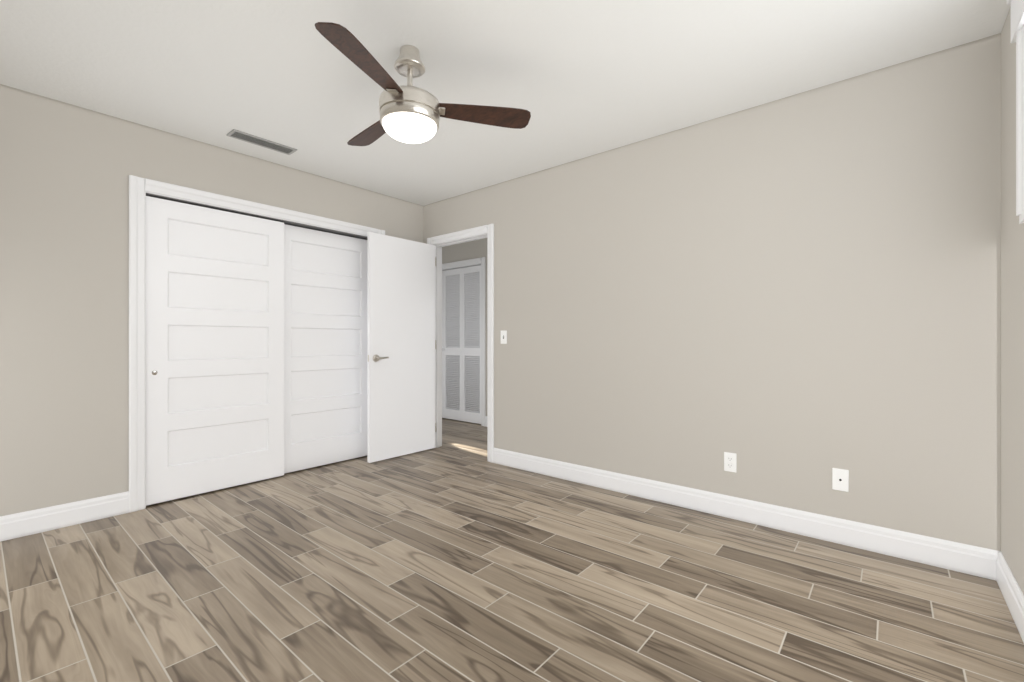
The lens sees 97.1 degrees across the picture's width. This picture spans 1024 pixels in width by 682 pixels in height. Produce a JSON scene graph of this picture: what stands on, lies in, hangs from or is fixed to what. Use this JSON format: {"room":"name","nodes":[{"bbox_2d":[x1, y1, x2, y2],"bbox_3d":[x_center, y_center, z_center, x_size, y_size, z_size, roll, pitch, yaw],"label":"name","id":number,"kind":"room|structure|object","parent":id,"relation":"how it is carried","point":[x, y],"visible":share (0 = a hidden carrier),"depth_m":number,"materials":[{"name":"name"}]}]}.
{"room":"empty bedroom","nodes":[
{"label":"empty bedroom","id":0,"kind":"room"},
{"bbox_2d":[0,84,422,515],"bbox_3d":[-2.039,-0.153,3.329,0.110,2.440,3.410,0,0,40],"label":"wall","id":1,"kind":"structure","parent":0,"point":[66,170],"depth_m":2.65,"materials":[{"name":"grey paint"}]},
{"bbox_2d":[0,491,128,541],"bbox_3d":[-2.691,1.002,2.454,0.016,0.130,0.950,0,0,40],"label":"baseboard","id":2,"kind":"structure","parent":1,"relation":"attached to","point":[26,523],"depth_m":2.59,"materials":[{"name":"white wood"}]},
{"bbox_2d":[146,196,283,505],"bbox_3d":[-2.081,0.062,3.239,0.036,1.985,0.860,0,0,40],"label":"closet door","id":3,"kind":"structure","parent":1,"relation":"in","point":[214,349],"depth_m":3.18,"materials":[{"name":"white wood"}]},
{"bbox_2d":[145,192,366,507],"bbox_3d":[-1.838,0.051,3.569,0.110,2.031,1.717,0,0,40],"label":"door frame","id":4,"kind":"structure","parent":1,"relation":"attached to","point":[314,227],"depth_m":3.22,"materials":[{"name":"white wood"}]},
{"bbox_2d":[129,175,384,512],"bbox_3d":[-1.788,0.017,3.527,0.021,2.100,1.855,0,0,40],"label":"trim","id":5,"kind":"structure","parent":1,"relation":"attached to","point":[139,187],"depth_m":2.86,"materials":[{"name":"white wood"}]},
{"bbox_2d":[284,224,366,473],"bbox_3d":[-1.589,0.062,3.894,0.035,1.985,0.860,0,0,40],"label":"closet door","id":6,"kind":"structure","parent":1,"relation":"in","point":[325,348],"depth_m":3.86,"materials":[{"name":"white wood"}]},
{"bbox_2d":[442,238,486,415],"bbox_3d":[-0.337,-0.153,5.739,4.200,2.440,0.110,0,0,40],"label":"wall","id":7,"kind":"structure","parent":0,"point":[474,249],"depth_m":5.83,"materials":[{"name":"grey paint"}]},
{"bbox_2d":[442,265,480,423],"bbox_3d":[-0.939,0.045,6.203,1.465,2.020,0.058,0,0,40],"label":"bifold door","id":8,"kind":"structure","parent":7,"relation":"in","point":[461,333],"depth_m":5.97,"materials":[{"name":"white wood"}]},
{"bbox_2d":[442,257,485,425],"bbox_3d":[-0.926,0.009,6.220,1.634,2.117,0.131,0,0,40],"label":"trim","id":9,"kind":"structure","parent":7,"relation":"attached to","point":[466,263],"depth_m":5.68,"materials":[{"name":"white wood"}]},
{"bbox_2d":[0,0,1010,205],"bbox_3d":[-0.730,-1.423,3.458,6.730,0.100,5.490,0,0,40],"label":"ceiling","id":10,"kind":"structure","parent":0,"point":[578,79],"depth_m":2.25,"materials":[{"name":"white paint"}]},
{"bbox_2d":[226,129,296,154],"bbox_3d":[-1.719,-1.367,3.127,0.130,0.012,0.410,0,0,40],"label":"ceiling vent","id":11,"kind":"object","parent":10,"relation":"in","point":[242,136],"visible":1,"depth_m":3.11,"materials":[{"name":"grey metal"}]},
{"bbox_2d":[315,22,530,145],"bbox_3d":[-0.578,-1.163,2.183,0.972,0.420,1.044,0,0,40],"label":"ceiling fan","id":12,"kind":"object","parent":10,"relation":"hanging from","point":[409,113],"visible":1,"depth_m":2.07,"materials":[{"name":"brown wood"}]},
{"bbox_2d":[0,418,1023,681],"bbox_3d":[-0.730,1.117,3.458,6.730,0.100,5.490,0,0,40],"label":"floor","id":13,"kind":"structure","parent":0,"point":[456,556],"depth_m":1.91,"materials":[{"name":"brown tile"}]},
{"bbox_2d":[423,33,1000,550],"bbox_3d":[-0.165,-0.153,4.054,6.430,2.440,0.110,0,0,40],"label":"wall","id":14,"kind":"structure","parent":0,"point":[793,301],"depth_m":2.55,"materials":[{"name":"grey paint"}]},
{"bbox_2d":[367,232,435,462],"bbox_3d":[-1.006,0.055,4.207,0.153,2.000,0.745,0,0,40],"label":"bedroom door","id":15,"kind":"structure","parent":14,"relation":"in","point":[401,344],"depth_m":4.15,"materials":[{"name":"white wood"}]},
{"bbox_2d":[427,223,493,462],"bbox_3d":[-0.465,0.018,4.306,0.894,2.097,0.152,0,0,40],"label":"door frame","id":16,"kind":"structure","parent":14,"relation":"attached to","point":[488,230],"depth_m":4.17,"materials":[{"name":"white wood"}]},
{"bbox_2d":[501,330,506,343],"bbox_3d":[-0.076,-0.033,3.895,0.070,0.115,0.020,0,0,40],"label":"light switch","id":17,"kind":"object","parent":14,"relation":"attached to","point":[504,337],"visible":1,"depth_m":3.89,"materials":[{"name":"white plastic"}]},
{"bbox_2d":[724,452,736,472],"bbox_3d":[1.318,0.732,2.733,0.070,0.115,0.009,0,0,40],"label":"duplex electrical outlet","id":18,"kind":"object","parent":14,"relation":"attached to","point":[730,462],"visible":1,"depth_m":2.73,"materials":[{"name":"white plastic"}]},
{"bbox_2d":[493,448,991,579],"bbox_3d":[0.998,1.002,2.997,3.030,0.130,0.016,0,0,40],"label":"baseboard","id":19,"kind":"structure","parent":14,"relation":"attached to","point":[991,564],"depth_m":2.55,"materials":[{"name":"white wood"}]},
{"bbox_2d":[832,468,848,491],"bbox_3d":[1.729,0.732,2.383,0.070,0.115,0.016,0,0,40],"label":"outlet","id":20,"kind":"object","parent":14,"relation":"attached to","point":[840,479],"visible":1,"depth_m":2.38,"materials":[{"name":"white plastic"}]},
{"bbox_2d":[1001,6,1023,594],"bbox_3d":[1.125,-0.153,0.675,0.110,2.440,3.410,0,0,40],"label":"wall","id":21,"kind":"structure","parent":0,"point":[1012,389],"depth_m":1.84,"materials":[{"name":"grey paint"}]},
{"bbox_2d":[992,550,1023,642],"bbox_3d":[1.122,1.002,0.769,0.016,0.130,3.270,0,0,40],"label":"baseboard","id":22,"kind":"structure","parent":21,"relation":"attached to","point":[1013,596],"depth_m":1.81,"materials":[{"name":"white wood"}]},
{"bbox_2d":[1007,0,1023,223],"bbox_3d":[1.238,-0.875,0.922,0.034,0.885,2.115,0,0,40],"label":"window","id":23,"kind":"structure","parent":21,"relation":"in","point":[1017,21],"depth_m":1.65,"materials":[{"name":"white"}]}
]}

